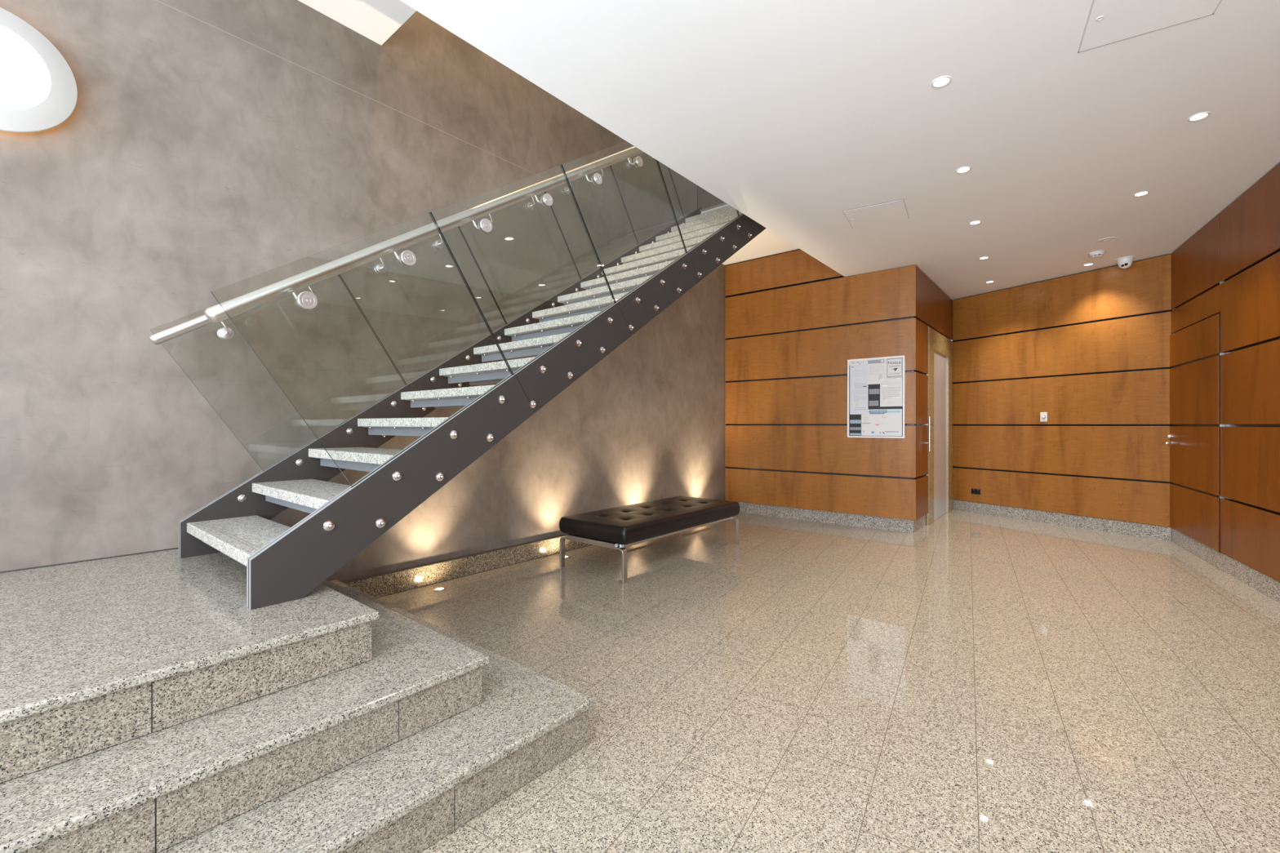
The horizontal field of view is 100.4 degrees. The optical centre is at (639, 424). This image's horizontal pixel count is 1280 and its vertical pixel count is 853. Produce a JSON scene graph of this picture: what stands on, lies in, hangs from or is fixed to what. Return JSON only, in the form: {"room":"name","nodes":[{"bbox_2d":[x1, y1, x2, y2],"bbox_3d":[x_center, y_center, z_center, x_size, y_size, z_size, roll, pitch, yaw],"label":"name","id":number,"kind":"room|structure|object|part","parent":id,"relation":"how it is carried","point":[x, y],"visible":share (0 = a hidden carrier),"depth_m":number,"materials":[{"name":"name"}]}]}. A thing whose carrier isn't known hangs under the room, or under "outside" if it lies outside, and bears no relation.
{"room":"lobby","nodes":[
{"label":"lobby","id":0,"kind":"room"},
{"bbox_2d":[297,0,416,44],"bbox_3d":[-2.888,-2.820,1.460,1.890,0.200,4.958,0,0,40],"label":"ceiling light","id":1,"kind":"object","parent":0,"point":[376,20],"depth_m":3.53,"materials":[{"name":"white paint"}]},
{"bbox_2d":[0,0,725,582],"bbox_3d":[-1.119,-1.880,4.892,0.231,6.200,12.500,0,0,40],"label":"wall","id":2,"kind":"structure","parent":0,"point":[206,146],"depth_m":3.37,"materials":[{"name":"paint"}]},
{"bbox_2d":[0,7,77,132],"bbox_3d":[-2.967,-1.632,2.420,0.082,0.571,0.571,0,0,40],"label":"wall lamp","id":3,"kind":"object","parent":2,"relation":"attached to","point":[38,88],"visible":1,"depth_m":2.50,"materials":[{"name":"white"}]},
{"bbox_2d":[0,24,51,109],"bbox_3d":[-2.938,-1.632,2.396,0.007,0.392,0.392,0,0,40],"label":"diffuser","id":4,"kind":"object","parent":3,"relation":"attached to","point":[25,55],"depth_m":2.48,"materials":[{"name":"white glass"}]},
{"bbox_2d":[341,500,728,598],"bbox_3d":[-0.489,1.143,5.427,0.058,0.153,5.329,0,0,40],"label":"baseboard","id":5,"kind":"structure","parent":2,"relation":"attached to","point":[385,584],"depth_m":4.22,"materials":[{"name":"stone"}]},
{"bbox_2d":[679,202,727,217],"bbox_3d":[2.012,-2.591,7.186,1.660,0.012,2.770,0,0,40],"label":"floor","id":6,"kind":"structure","parent":0,"point":[723,203],"depth_m":6.36,"materials":[{"name":"stone"}]},
{"bbox_2d":[701,204,798,264],"bbox_3d":[2.285,-2.415,7.694,1.890,0.340,3.840,0,0,40],"label":"ceiling","id":7,"kind":"structure","parent":0,"point":[766,242],"depth_m":6.74,"materials":[{"name":"white paint"}]},
{"bbox_2d":[724,248,915,520],"bbox_3d":[2.161,-0.512,6.753,2.442,3.464,0.104,0,0,40],"label":"wall","id":8,"kind":"structure","parent":0,"point":[793,323],"depth_m":6.71,"materials":[{"name":"brown wood"}]},
{"bbox_3d":[1.837,-2.017,6.971,1.654,0.422,0.018,0,0,40],"label":"wood panel","id":9,"kind":"part","parent":8,"relation":"part of","materials":[{"name":"brown wood"}]},
{"bbox_3d":[2.138,-1.494,6.721,2.436,0.571,0.018,0,0,40],"label":"wood panel","id":10,"kind":"part","parent":8,"relation":"part of","materials":[{"name":"brown wood"}]},
{"bbox_3d":[2.138,-0.897,6.721,2.436,0.580,0.018,0,0,40],"label":"wood panel","id":11,"kind":"part","parent":8,"relation":"part of","materials":[{"name":"brown wood"}]},
{"bbox_3d":[2.138,-0.296,6.721,2.436,0.580,0.018,0,0,40],"label":"wood panel","id":12,"kind":"part","parent":8,"relation":"part of","materials":[{"name":"brown wood"}]},
{"bbox_3d":[2.138,0.304,6.721,2.436,0.580,0.018,0,0,40],"label":"wood panel","id":13,"kind":"part","parent":8,"relation":"part of","materials":[{"name":"brown wood"}]},
{"bbox_3d":[2.138,0.843,6.721,2.436,0.454,0.018,0,0,40],"label":"wood panel","id":14,"kind":"part","parent":8,"relation":"part of","materials":[{"name":"brown wood"}]},
{"bbox_2d":[737,502,913,533],"bbox_3d":[2.160,1.146,6.731,2.359,0.148,0.005,0,0,40],"label":"baseboard","id":15,"kind":"structure","parent":8,"relation":"attached to","point":[834,517],"depth_m":6.56,"materials":[{"name":"stone"}]},
{"bbox_2d":[847,355,905,438],"bbox_3d":[2.736,-0.310,6.199,0.636,0.932,0.022,0,0,40],"label":"notice board","id":16,"kind":"object","parent":8,"relation":"attached to","point":[876,386],"visible":1,"depth_m":6.19,"materials":[{"name":"white paper"}]},
{"bbox_2d":[377,510,1279,852],"bbox_3d":[1.370,1.280,2.826,6.700,0.120,12.500,0,0,40],"label":"floor","id":17,"kind":"structure","parent":0,"point":[963,682],"depth_m":2.45,"materials":[{"name":"stone"}]},
{"bbox_2d":[0,547,595,852],"bbox_3d":[-2.595,0.952,1.021,2.442,0.534,4.658,0,0,40],"label":"granite steps","id":18,"kind":"structure","parent":17,"relation":"on","point":[145,708],"depth_m":1.61,"materials":[{"name":"grey stone"}]},
{"bbox_2d":[148,141,766,609],"bbox_3d":[-0.365,-1.513,4.227,1.269,4.403,5.092,0,0,40],"label":"staircase","id":19,"kind":"structure","parent":18,"relation":"on","point":[536,355],"depth_m":2.97,"materials":[{"name":"grey metal"}]},
{"bbox_3d":[-0.781,-2.054,4.571,0.053,3.321,5.091,0,0,40],"label":"handrail","id":20,"kind":"part","parent":19,"relation":"part of","materials":[{"name":"silver metal"}]},
{"bbox_3d":[-2.012,-0.323,3.197,0.011,1.380,1.376,0,0,40],"label":"glass panel","id":21,"kind":"part","parent":19,"relation":"part of","materials":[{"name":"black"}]},
{"bbox_3d":[-1.097,-0.323,2.437,0.011,1.380,1.376,0,0,40],"label":"glass panel","id":22,"kind":"part","parent":19,"relation":"part of","materials":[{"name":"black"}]},
{"bbox_3d":[-1.479,-0.863,3.839,0.011,1.378,1.372,0,0,40],"label":"glass panel","id":23,"kind":"part","parent":19,"relation":"part of","materials":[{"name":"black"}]},
{"bbox_3d":[0.030,-2.034,3.905,0.059,3.318,5.083,0,0,40],"label":"handrail","id":24,"kind":"part","parent":19,"relation":"part of","materials":[{"name":"silver metal"}]},
{"bbox_3d":[-0.842,-0.976,4.633,0.018,3.328,4.855,0,0,40],"label":"plate","id":25,"kind":"part","parent":19,"relation":"part of","materials":[{"name":"clear glass"}]},
{"bbox_3d":[-0.948,-1.403,4.480,0.011,1.378,1.372,0,0,40],"label":"glass panel","id":26,"kind":"part","parent":19,"relation":"part of","materials":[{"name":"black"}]},
{"bbox_3d":[-0.564,-0.863,3.079,0.011,1.378,1.372,0,0,40],"label":"glass panel","id":27,"kind":"part","parent":19,"relation":"part of","materials":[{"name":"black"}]},
{"bbox_3d":[-0.416,-1.942,5.121,0.011,1.378,1.372,0,0,40],"label":"glass panel","id":28,"kind":"part","parent":19,"relation":"part of","materials":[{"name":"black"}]},
{"bbox_3d":[-0.032,-1.403,3.720,0.011,1.378,1.372,0,0,40],"label":"glass panel","id":29,"kind":"part","parent":19,"relation":"part of","materials":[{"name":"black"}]},
{"bbox_3d":[0.116,-2.482,5.762,0.011,1.378,1.372,0,0,40],"label":"glass panel","id":30,"kind":"part","parent":19,"relation":"part of","materials":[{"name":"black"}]},
{"bbox_3d":[0.454,-3.001,6.170,0.011,1.338,0.764,0,0,40],"label":"glass panel","id":31,"kind":"part","parent":19,"relation":"part of","materials":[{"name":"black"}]},
{"bbox_3d":[0.500,-1.942,4.362,0.011,1.378,1.372,0,0,40],"label":"glass panel","id":32,"kind":"part","parent":19,"relation":"part of","materials":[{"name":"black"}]},
{"bbox_2d":[433,586,446,591],"bbox_3d":[-1.482,1.218,3.946,0.092,0.004,0.092,0,0,40],"label":"uplight","id":33,"kind":"object","parent":17,"relation":"on","point":[438,588],"visible":1,"depth_m":3.94,"materials":[{"name":"silver metal"}]},
{"bbox_2d":[559,496,739,583],"bbox_3d":[0.164,1.002,4.990,0.765,0.437,1.798,0,0,40],"label":"leather bench","id":34,"kind":"object","parent":17,"relation":"on","point":[626,526],"visible":1,"depth_m":4.54,"materials":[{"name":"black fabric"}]},
{"bbox_3d":[-0.649,1.086,4.537,0.046,0.268,0.050,0,0,40],"label":"leg","id":35,"kind":"part","parent":34,"relation":"part of","materials":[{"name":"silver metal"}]},
{"bbox_3d":[-0.131,1.086,4.107,0.046,0.268,0.050,0,0,40],"label":"leg","id":36,"kind":"part","parent":34,"relation":"part of","materials":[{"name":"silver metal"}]},
{"bbox_2d":[559,496,739,544],"bbox_3d":[0.164,0.857,4.990,0.764,0.147,1.798,0,0,40],"label":"cushion","id":37,"kind":"object","parent":34,"relation":"on","point":[636,523],"depth_m":4.55,"materials":[{"name":"black leather"}]},
{"bbox_3d":[0.395,0.945,4.798,0.040,0.026,1.690,0,0,40],"label":"rail","id":38,"kind":"part","parent":34,"relation":"part of","materials":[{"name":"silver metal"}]},
{"bbox_3d":[0.978,1.086,5.443,0.046,0.268,0.050,0,0,40],"label":"leg","id":39,"kind":"part","parent":34,"relation":"part of","materials":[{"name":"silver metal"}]},
{"bbox_2d":[400,0,1279,300],"bbox_3d":[2.098,-2.185,2.223,4.810,0.800,12.500,0,0,40],"label":"ceiling","id":40,"kind":"structure","parent":0,"point":[795,115],"depth_m":3.04,"materials":[{"name":"white paint"}]},
{"bbox_2d":[842,199,909,228],"bbox_3d":[2.011,-1.782,4.534,0.462,0.006,0.462,0,0,32],"label":"access panel","id":41,"kind":"object","parent":40,"relation":"attached to","point":[896,210],"visible":1,"depth_m":4.52,"materials":[{"name":"white paint"}]},
{"bbox_2d":[930,75,951,88],"bbox_3d":[1.569,-1.782,2.774,0.096,0.004,0.096,0,0,40],"label":"recessed light","id":42,"kind":"object","parent":40,"relation":"in","point":[942,81],"visible":1,"depth_m":2.77,"materials":[{"name":"white"}]},
{"bbox_2d":[955,166,971,173],"bbox_3d":[2.265,-1.782,3.734,0.096,0.004,0.096,0,0,40],"label":"recessed light","id":43,"kind":"object","parent":40,"relation":"in","point":[962,170],"visible":1,"depth_m":3.73,"materials":[{"name":"white"}]},
{"bbox_2d":[968,220,981,224],"bbox_3d":[2.962,-1.782,4.710,0.096,0.004,0.096,0,0,40],"label":"recessed light","id":44,"kind":"object","parent":40,"relation":"in","point":[975,222],"visible":1,"depth_m":4.71,"materials":[{"name":"white"}]},
{"bbox_2d":[978,256,989,259],"bbox_3d":[3.685,-1.782,5.710,0.096,0.004,0.096,0,0,40],"label":"recessed light","id":45,"kind":"object","parent":40,"relation":"in","point":[984,257],"visible":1,"depth_m":5.71,"materials":[{"name":"white"}]},
{"bbox_2d":[1083,262,1093,266],"bbox_3d":[5.000,-1.782,5.943,0.096,0.004,0.096,0,0,40],"label":"recessed light","id":46,"kind":"object","parent":40,"relation":"in","point":[1089,264],"visible":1,"depth_m":5.94,"materials":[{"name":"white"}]},
{"bbox_2d":[1088,250,1105,257],"bbox_3d":[4.743,-1.760,5.530,0.128,0.050,0.128,0,0,40],"label":"smoke detector","id":47,"kind":"object","parent":40,"relation":"attached to","point":[1096,254],"visible":1,"depth_m":5.50,"materials":[{"name":"white plastic"}]},
{"bbox_2d":[1096,236,1118,243],"bbox_3d":[4.516,-1.780,5.154,0.160,0.009,0.160,0,0,40],"label":"ceiling speaker","id":48,"kind":"object","parent":40,"relation":"attached to","point":[1112,238],"visible":1,"depth_m":5.14,"materials":[{"name":"white plastic"}]},
{"bbox_2d":[1115,256,1134,268],"bbox_3d":[5.212,-1.735,5.726,0.156,0.116,0.156,0,0,40],"label":"security camera","id":49,"kind":"object","parent":40,"relation":"attached to","point":[1125,262],"visible":1,"depth_m":5.69,"materials":[{"name":"white plastic"}]},
{"bbox_2d":[1133,191,1149,196],"bbox_3d":[3.876,-1.782,4.122,0.096,0.004,0.096,0,0,40],"label":"recessed light","id":50,"kind":"object","parent":40,"relation":"in","point":[1144,193],"visible":1,"depth_m":4.12,"materials":[{"name":"white"}]},
{"bbox_2d":[1077,0,1222,52],"bbox_3d":[2.175,-1.782,2.240,0.462,0.006,0.462,0,0,32],"label":"access panel","id":51,"kind":"object","parent":40,"relation":"attached to","point":[1108,21],"visible":1,"depth_m":2.33,"materials":[{"name":"white paint"}]},
{"bbox_2d":[1186,111,1210,121],"bbox_3d":[3.238,-1.782,3.088,0.096,0.004,0.096,0,0,40],"label":"recessed light","id":52,"kind":"object","parent":40,"relation":"in","point":[1202,115],"visible":1,"depth_m":3.08,"materials":[{"name":"white"}]},
{"bbox_2d":[907,266,952,479],"bbox_3d":[3.768,-0.281,6.855,0.100,3.003,2.268,0,0,40],"label":"wall","id":53,"kind":"structure","parent":0,"point":[934,308],"depth_m":6.61,"materials":[{"name":"brown wood"}]},
{"bbox_2d":[913,515,925,533],"bbox_3d":[3.260,1.146,6.210,0.001,0.148,0.608,0,0,40],"label":"baseboard","id":54,"kind":"structure","parent":53,"relation":"attached to","point":[920,522],"depth_m":6.20,"materials":[{"name":"stone"}]},
{"bbox_2d":[914,318,930,519],"bbox_3d":[3.295,-0.060,6.173,0.083,2.260,0.614,0,0,40],"label":"door","id":55,"kind":"structure","parent":53,"relation":"in","point":[922,433],"depth_m":6.17,"materials":[{"name":"brown wood"}]},
{"bbox_3d":[3.390,0.112,6.240,0.022,0.407,0.022,0,0,40],"label":"pull handle","id":56,"kind":"part","parent":55,"relation":"part of","materials":[{"name":"silver metal"}]},
{"bbox_3d":[3.767,-1.490,6.790,0.018,0.565,2.168,0,0,40],"label":"wood panel","id":57,"kind":"part","parent":53,"relation":"part of","materials":[{"name":"brown wood"}]},
{"bbox_2d":[925,326,952,525],"bbox_3d":[3.964,0.018,7.032,0.036,2.404,1.515,0,0,40],"label":"door","id":58,"kind":"structure","parent":53,"relation":"in","point":[940,347],"depth_m":7.04,"materials":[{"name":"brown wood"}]},
{"bbox_2d":[952,253,1175,527],"bbox_3d":[5.036,-0.281,6.613,0.100,3.003,2.349,0,0,-27],"label":"wall","id":59,"kind":"structure","parent":0,"point":[1090,350],"depth_m":6.33,"materials":[{"name":"brown wood"}]},
{"bbox_2d":[971,488,980,494],"bbox_3d":[4.612,0.922,7.320,0.011,0.072,0.124,0,0,-27],"label":"power socket","id":60,"kind":"object","parent":59,"relation":"attached to","point":[977,491],"visible":1,"depth_m":7.32,"materials":[{"name":"black plastic"}]},
{"bbox_2d":[1040,412,1047,422],"bbox_3d":[4.982,-0.092,6.582,0.024,0.116,0.074,0,0,-27],"label":"dimmer switch","id":61,"kind":"object","parent":59,"relation":"attached to","point":[1043,415],"visible":1,"depth_m":6.58,"materials":[{"name":"white plastic"}]},
{"bbox_3d":[5.005,-0.290,6.585,0.018,0.577,2.327,0,0,-27],"label":"wood panel","id":62,"kind":"part","parent":59,"relation":"part of","materials":[{"name":"brown wood"}]},
{"bbox_3d":[5.005,0.309,6.585,0.018,0.579,2.327,0,0,-27],"label":"wood panel","id":63,"kind":"part","parent":59,"relation":"part of","materials":[{"name":"brown wood"}]},
{"bbox_3d":[5.005,0.845,6.585,0.018,0.450,2.327,0,0,-27],"label":"wood panel","id":64,"kind":"part","parent":59,"relation":"part of","materials":[{"name":"brown wood"}]},
{"bbox_3d":[5.005,-1.485,6.585,0.018,0.576,2.327,0,0,-27],"label":"wood panel","id":65,"kind":"part","parent":59,"relation":"part of","materials":[{"name":"brown wood"}]},
{"bbox_2d":[952,499,1172,541],"bbox_3d":[5.007,1.147,6.599,0.026,0.146,2.347,0,0,-27],"label":"baseboard","id":66,"kind":"structure","parent":59,"relation":"attached to","point":[1128,528],"depth_m":6.34,"materials":[{"name":"stone"}]},
{"bbox_3d":[5.005,-0.887,6.585,0.018,0.576,2.327,0,0,-27],"label":"wood panel","id":67,"kind":"part","parent":59,"relation":"part of","materials":[{"name":"brown wood"}]},
{"bbox_2d":[1171,163,1279,582],"bbox_3d":[3.668,-0.281,2.432,0.103,3.003,7.250,0,0,32],"label":"wall","id":68,"kind":"structure","parent":0,"point":[1229,268],"depth_m":4.04,"materials":[{"name":"brown wood"}]},
{"bbox_2d":[1162,313,1224,571],"bbox_3d":[5.155,0.143,4.993,0.113,2.150,1.337,0,0,32],"label":"door","id":69,"kind":"structure","parent":68,"relation":"in","point":[1194,436],"depth_m":4.89,"materials":[{"name":"brown wood"}]},
{"bbox_3d":[5.203,-1.062,5.003,0.018,0.232,1.258,0,0,32],"label":"wood panel","id":70,"kind":"part","parent":68,"relation":"part of","materials":[{"name":"brown wood"}]},
{"bbox_3d":[5.203,-1.485,5.003,0.018,0.576,1.258,0,0,32],"label":"wood panel","id":71,"kind":"part","parent":68,"relation":"part of","materials":[{"name":"brown wood"}]},
{"bbox_3d":[4.347,-1.485,3.614,0.018,0.576,1.996,0,0,32],"label":"wood panel","id":72,"kind":"part","parent":68,"relation":"part of","materials":[{"name":"brown wood"}]},
{"bbox_3d":[3.301,-0.887,1.915,0.018,0.576,5.986,0,0,32],"label":"wood panel","id":73,"kind":"part","parent":68,"relation":"part of","materials":[{"name":"brown wood"}]},
{"bbox_3d":[3.301,-0.290,1.915,0.018,0.577,5.986,0,0,32],"label":"wood panel","id":74,"kind":"part","parent":68,"relation":"part of","materials":[{"name":"brown wood"}]},
{"bbox_3d":[3.301,0.309,1.915,0.018,0.579,5.986,0,0,32],"label":"wood panel","id":75,"kind":"part","parent":68,"relation":"part of","materials":[{"name":"brown wood"}]},
{"bbox_3d":[3.301,0.845,1.915,0.018,0.450,5.986,0,0,32],"label":"wood panel","id":76,"kind":"part","parent":68,"relation":"part of","materials":[{"name":"brown wood"}]},
{"bbox_2d":[1224,554,1279,604],"bbox_3d":[3.290,1.147,1.879,0.029,0.146,5.906,0,0,32],"label":"baseboard","id":77,"kind":"structure","parent":68,"relation":"attached to","point":[1257,580],"depth_m":3.96,"materials":[{"name":"stone"}]}
]}

